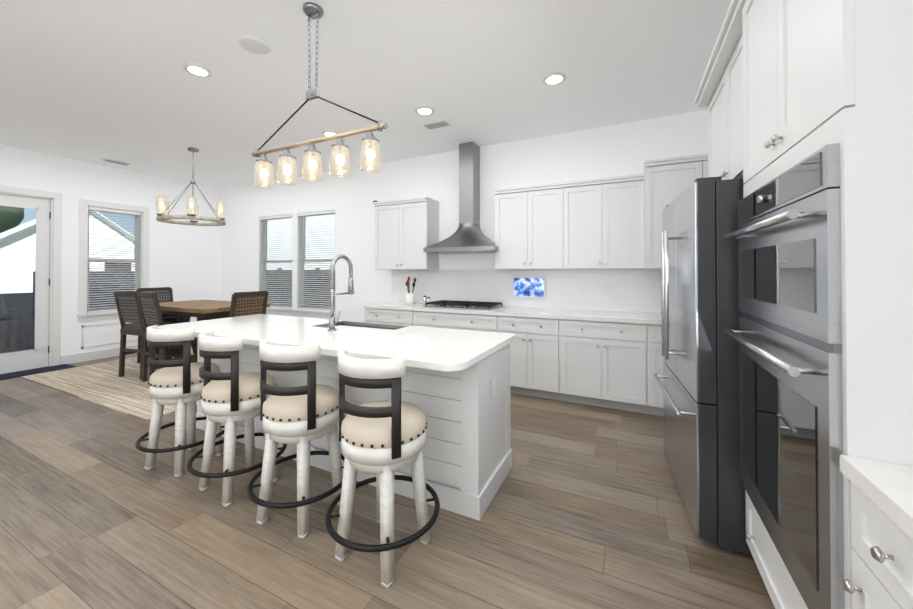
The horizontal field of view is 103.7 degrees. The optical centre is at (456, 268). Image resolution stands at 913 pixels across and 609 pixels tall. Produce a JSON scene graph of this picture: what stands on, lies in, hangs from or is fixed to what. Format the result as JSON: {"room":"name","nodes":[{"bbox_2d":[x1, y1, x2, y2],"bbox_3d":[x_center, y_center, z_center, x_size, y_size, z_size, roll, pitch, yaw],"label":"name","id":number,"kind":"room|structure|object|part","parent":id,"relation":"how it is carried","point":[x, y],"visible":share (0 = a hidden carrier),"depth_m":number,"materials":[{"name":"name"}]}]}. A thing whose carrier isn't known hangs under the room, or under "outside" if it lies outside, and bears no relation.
{"room":"kitchen","nodes":[
{"label":"kitchen","id":0,"kind":"room"},
{"bbox_2d":[0,145,220,355],"bbox_3d":[-6.459,-0.114,4.066,0.150,3.050,7.270,0,-1,26],"label":"wall","id":1,"kind":"structure","parent":0,"point":[184,262],"depth_m":5.85,"materials":[{"name":"white paint"}]},
{"bbox_2d":[0,194,50,373],"bbox_3d":[-6.080,0.214,4.817,0.173,2.408,0.858,0,-1,26],"label":"patio door","id":2,"kind":"structure","parent":1,"relation":"in","point":[28,359],"depth_m":5.07,"materials":[{"name":"white"}]},
{"bbox_2d":[0,185,61,365],"bbox_3d":[-6.085,0.160,4.810,0.170,2.515,1.050,0,-1,26],"label":"door frame","id":3,"kind":"structure","parent":1,"relation":"attached to","point":[55,255],"depth_m":5.18,"materials":[{"name":"white wood"}]},
{"bbox_2d":[60,345,137,364],"bbox_3d":[-5.301,1.363,6.247,0.016,0.135,2.230,0,-1,26],"label":"baseboard","id":4,"kind":"structure","parent":1,"relation":"attached to","point":[87,356],"depth_m":5.53,"materials":[{"name":"white"}]},
{"bbox_2d":[76,199,148,348],"bbox_3d":[-5.571,0.089,5.839,0.195,2.275,0.910,0,-1,26],"label":"window","id":5,"kind":"structure","parent":1,"relation":"in","point":[83,315],"depth_m":5.74,"materials":[{"name":"white"}]},
{"bbox_3d":[-5.585,-0.128,5.848,0.125,1.640,0.670,0,-1,26],"label":"window left blind sash","id":6,"kind":"part","parent":5,"relation":"part of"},
{"bbox_2d":[0,0,730,188],"bbox_3d":[-2.486,-1.716,2.235,8.910,0.120,7.420,0,-1,26],"label":"ceiling","id":7,"kind":"structure","parent":0,"point":[94,81],"depth_m":3.05,"materials":[{"name":"white paint"}]},
{"bbox_2d":[102,158,130,165],"bbox_3d":[-5.194,-1.618,5.483,0.150,0.015,0.300,0,-1,26],"label":"ceiling vent","id":8,"kind":"object","parent":7,"relation":"in","point":[115,161],"visible":1,"depth_m":5.47,"materials":[{"name":"white plastic"}]},
{"bbox_2d":[156,147,225,225],"bbox_3d":[-3.604,-1.126,4.907,0.766,1.009,0.846,0,-1,26],"label":"dining chandelier","id":9,"kind":"object","parent":7,"relation":"hanging from","point":[163,205],"visible":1,"depth_m":4.85,"materials":[{"name":"silver metal"}]},
{"bbox_2d":[183,63,211,76],"bbox_3d":[-2.150,-1.641,2.983,0.196,0.013,0.196,0,-1,26],"label":"recessed light","id":10,"kind":"object","parent":7,"relation":"in","point":[197,70],"visible":1,"depth_m":2.97,"materials":[{"name":"white"}]},
{"bbox_2d":[238,35,270,54],"bbox_3d":[-1.489,-1.641,2.651,0.210,0.021,0.210,0,-1,26],"label":"ceiling speaker","id":11,"kind":"object","parent":7,"relation":"attached to","point":[254,44],"visible":0.96,"depth_m":2.63,"materials":[{"name":"white plastic"}]},
{"bbox_2d":[252,2,387,188],"bbox_3d":[-0.917,-1.110,2.290,1.154,1.089,0.128,0,-1,26],"label":"pendant light","id":12,"kind":"object","parent":7,"relation":"hanging from","point":[311,10],"visible":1,"depth_m":2.27,"materials":[{"name":"glass"}]},
{"bbox_2d":[322,131,337,135],"bbox_3d":[-1.531,-1.629,4.372,0.196,0.013,0.196,0,-1,26],"label":"recessed light","id":13,"kind":"object","parent":7,"relation":"in","point":[327,133],"visible":0.67,"depth_m":4.33,"materials":[{"name":"white"}]},
{"bbox_2d":[415,106,433,114],"bbox_3d":[-0.330,-1.635,3.733,0.196,0.013,0.196,0,-1,26],"label":"recessed light","id":14,"kind":"object","parent":7,"relation":"in","point":[423,110],"visible":0.98,"depth_m":3.71,"materials":[{"name":"white"}]},
{"bbox_2d":[422,119,450,129],"bbox_3d":[-0.227,-1.631,4.083,0.300,0.015,0.150,0,-1,26],"label":"ceiling vent","id":15,"kind":"object","parent":7,"relation":"in","point":[437,124],"visible":1,"depth_m":4.07,"materials":[{"name":"white plastic"}]},
{"bbox_2d":[543,72,565,84],"bbox_3d":[0.849,-1.640,3.116,0.196,0.013,0.196,0,-1,26],"label":"recessed light","id":16,"kind":"object","parent":7,"relation":"in","point":[555,78],"visible":0.98,"depth_m":3.10,"materials":[{"name":"white"}]},
{"bbox_2d":[0,353,774,608],"bbox_3d":[-2.486,1.444,2.206,8.910,0.100,7.420,0,-1,26],"label":"floor","id":17,"kind":"structure","parent":0,"point":[586,509],"depth_m":1.89,"materials":[{"name":"brown wood"}]},
{"bbox_2d":[0,364,75,379],"bbox_3d":[-5.825,1.411,4.762,0.350,0.012,1.000,0,-1,26],"label":"rug","id":18,"kind":"object","parent":17,"relation":"on","point":[31,372],"visible":0.89,"depth_m":4.88,"materials":[{"name":"fabric"}]},
{"bbox_2d":[22,347,196,420],"bbox_3d":[-3.713,1.415,5.070,3.100,0.010,2.440,0,-1,26],"label":"rug","id":19,"kind":"object","parent":17,"relation":"on","point":[103,384],"visible":0.36,"depth_m":4.29,"materials":[{"name":"beige fabric"}]},
{"bbox_2d":[114,291,181,379],"bbox_3d":[-4.087,0.852,4.757,0.480,1.110,0.530,0,-1,20],"label":"dining chair","id":20,"kind":"object","parent":19,"relation":"on","point":[127,305],"visible":0.71,"depth_m":4.59,"materials":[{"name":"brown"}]},
{"bbox_2d":[136,287,190,362],"bbox_3d":[-4.469,0.858,5.465,0.530,1.110,0.480,0,-1,26],"label":"dining chair","id":21,"kind":"object","parent":19,"relation":"on","point":[164,294],"visible":0.33,"depth_m":5.58,"materials":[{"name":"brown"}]},
{"bbox_2d":[137,292,197,381],"bbox_3d":[-3.592,0.850,4.505,0.480,1.110,0.530,0,-1,29],"label":"dining chair","id":22,"kind":"object","parent":19,"relation":"on","point":[149,307],"visible":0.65,"depth_m":4.36,"materials":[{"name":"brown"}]},
{"bbox_2d":[159,300,269,362],"bbox_3d":[-3.575,0.907,5.063,1.600,1.004,0.897,0,-1,26],"label":"dining table","id":23,"kind":"object","parent":19,"relation":"on","point":[185,311],"visible":0.42,"depth_m":4.68,"materials":[{"name":"brown wood"}]},
{"bbox_2d":[229,291,267,316],"bbox_3d":[-2.786,0.850,4.581,0.530,1.110,0.480,0,-1,26],"label":"dining chair","id":24,"kind":"object","parent":19,"relation":"on","point":[248,303],"visible":0.17,"depth_m":4.46,"materials":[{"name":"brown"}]},
{"bbox_2d":[135,325,224,476],"bbox_3d":[-1.958,0.906,2.600,0.550,0.988,0.550,0,-1,18],"label":"stool","id":25,"kind":"object","parent":17,"relation":"on","point":[179,384],"visible":0.75,"depth_m":2.44,"materials":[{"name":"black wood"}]},
{"bbox_2d":[187,331,286,506],"bbox_3d":[-1.396,0.904,2.316,0.550,0.988,0.550,0,-1,32],"label":"stool","id":26,"kind":"object","parent":17,"relation":"on","point":[231,398],"visible":0.9,"depth_m":2.14,"materials":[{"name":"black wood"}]},
{"bbox_2d":[247,340,344,538],"bbox_3d":[-0.878,0.901,2.053,0.550,0.988,0.550,0,-1,21],"label":"stool","id":27,"kind":"object","parent":17,"relation":"on","point":[302,416],"visible":0.9,"depth_m":1.88,"materials":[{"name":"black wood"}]},
{"bbox_2d":[196,338,511,520],"bbox_3d":[-0.996,0.954,2.760,2.702,0.890,0.790,0,-1,26],"label":"kitchen island","id":28,"kind":"object","parent":17,"relation":"on","point":[455,385],"depth_m":2.15,"materials":[{"name":"wood"}]},
{"bbox_2d":[158,314,514,373],"bbox_3d":[-1.018,0.489,2.719,2.750,0.040,0.950,0,-1,26],"label":"island countertop","id":29,"kind":"structure","parent":28,"relation":"on","point":[445,351],"depth_m":2.37,"materials":[{"name":"white stone"}]},
{"bbox_2d":[326,254,353,329],"bbox_3d":[-0.870,0.181,2.777,0.113,0.576,0.262,0,-1,26],"label":"faucet","id":30,"kind":"object","parent":29,"relation":"on","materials":[{"name":"silver metal"}]},
{"bbox_2d":[338,322,393,329],"bbox_3d":[-0.787,0.600,2.931,0.736,0.242,0.390,0,-1,26],"label":"sink","id":31,"kind":"object","parent":29,"relation":"in","point":[345,325],"depth_m":3.09,"materials":[{"name":"silver metal"}]},
{"bbox_2d":[325,349,439,587],"bbox_3d":[-0.356,0.899,1.778,0.550,0.988,0.550,0,-1,30],"label":"stool","id":32,"kind":"object","parent":17,"relation":"on","point":[384,440],"visible":1,"depth_m":1.61,"materials":[{"name":"white wood"}]},
{"bbox_2d":[363,142,708,415],"bbox_3d":[0.680,-0.110,4.269,4.697,3.046,0.667,0,-1,26],"label":"kitchen cabinets","id":33,"kind":"object","parent":17,"relation":"on","point":[566,291],"visible":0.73,"depth_m":4.00,"materials":[{"name":"white wood"}]},
{"bbox_2d":[423,142,497,253],"bbox_3d":[0.115,-0.915,4.641,0.960,1.430,0.500,0,-1,26],"label":"range hood","id":34,"kind":"object","parent":33,"relation":"attached to","point":[468,238],"depth_m":4.64,"materials":[{"name":"metal"}]},
{"bbox_2d":[423,300,503,309],"bbox_3d":[0.094,0.468,4.587,0.910,0.054,0.520,0,-1,26],"label":"cooktop","id":35,"kind":"object","parent":33,"relation":"in","point":[446,304],"depth_m":4.50,"materials":[{"name":"black metal"}]},
{"bbox_2d":[653,176,751,554],"bbox_3d":[1.661,0.470,2.083,0.812,1.845,0.900,0,-1,21],"label":"fridge","id":36,"kind":"object","parent":17,"relation":"on","point":[700,312],"visible":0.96,"depth_m":1.77,"materials":[{"name":"grey metal"}]},
{"bbox_2d":[739,0,912,608],"bbox_3d":[1.436,0.057,1.154,0.617,2.655,0.890,0,-1,26],"label":"tall cabinet","id":37,"kind":"object","parent":17,"relation":"on","point":[809,103],"depth_m":0.98,"materials":[{"name":"white wood"}]},
{"bbox_2d":[843,480,910,608],"bbox_3d":[1.160,0.939,0.576,0.617,0.880,0.376,0,-1,26],"label":"base cabinet","id":38,"kind":"object","parent":17,"relation":"on","point":[876,556],"depth_m":0.80,"materials":[{"name":"white wood"}]},
{"bbox_2d":[839,456,912,543],"bbox_3d":[0.608,0.469,-0.539,0.632,0.040,2.869,0,-1,26],"label":"countertop","id":39,"kind":"structure","parent":38,"relation":"on","point":[889,487],"depth_m":0.77,"materials":[{"name":"white stone"}]},
{"bbox_2d":[911,544,912,608],"bbox_3d":[0.960,0.936,0.166,0.617,0.880,0.763,0,-1,26],"label":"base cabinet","id":40,"kind":"object","parent":17,"relation":"on","point":[911,544],"depth_m":0.69,"materials":[{"name":"white wood"}]},
{"bbox_2d":[220,110,707,322],"bbox_3d":[-0.898,-0.101,5.490,8.910,3.050,0.150,0,-1,26],"label":"wall","id":41,"kind":"structure","parent":0,"point":[629,148],"depth_m":5.22,"materials":[{"name":"white paint"}]},
{"bbox_2d":[259,209,336,317],"bbox_3d":[-2.846,-0.075,6.413,2.000,1.805,0.190,0,-1,26],"label":"window","id":42,"kind":"structure","parent":41,"relation":"in","point":[303,261],"depth_m":6.37,"materials":[{"name":"white"}]},
{"bbox_3d":[-3.301,-0.121,6.649,0.885,1.680,0.125,0,-1,26],"label":"back window blind sash","id":43,"kind":"part","parent":42,"relation":"part of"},
{"bbox_2d":[707,28,738,179],"bbox_3d":[1.902,-0.885,2.064,0.567,0.755,1.140,0,-1,26],"label":"upper cabinet","id":44,"kind":"object","parent":0,"relation":"attached to","point":[723,98],"depth_m":2.19,"materials":[{"name":"white wood"}]},
{"label":"outside","id":45,"kind":"structure","parent":0,"visible":0},
{"bbox_3d":[-9.202,1.724,15.514,110.000,0.180,100.000,0,-1,26],"label":"ground","id":46,"kind":"structure","parent":45,"visible":0},
{"bbox_2d":[0,206,23,232],"bbox_3d":[-29.174,-2.989,20.676,4.305,9.700,5.145,0,-1,26],"label":"tree","id":47,"kind":"object","parent":46,"relation":"on","point":[13,220],"depth_m":21.56,"materials":[{"name":"green plant"}]},
{"bbox_2d":[0,211,134,293],"bbox_3d":[-20.695,-0.550,17.780,9.360,4.770,6.330,0,-1,26],"label":"house","id":48,"kind":"structure","parent":46,"relation":"on","point":[17,285],"depth_m":14.61,"materials":[{"name":"white"}]},
{"bbox_2d":[0,268,334,318],"bbox_3d":[-4.680,0.772,-0.235,24.100,1.800,23.600,0,-1,26],"label":"fence","id":49,"kind":"object","parent":46,"relation":"on","point":[25,308],"depth_m":10.54,"materials":[{"name":"grey"}]},
{"bbox_2d":[266,214,334,269],"bbox_3d":[-8.895,-2.616,27.633,28.800,8.720,10.800,0,-1,26],"label":"house","id":50,"kind":"structure","parent":46,"relation":"on","point":[317,249],"depth_m":22.25,"materials":[{"name":"white"}]},
{"bbox_3d":[-8.243,1.510,6.157,4.900,0.080,8.000,0,-1,26],"label":"patio","id":51,"kind":"object","parent":46,"relation":"on","visible":0},
{"bbox_2d":[0,312,34,353],"bbox_3d":[-8.316,1.115,5.668,1.200,0.700,1.950,0,-1,26],"label":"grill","id":52,"kind":"object","parent":51,"relation":"on","point":[26,343],"depth_m":6.09,"materials":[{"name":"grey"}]}
]}

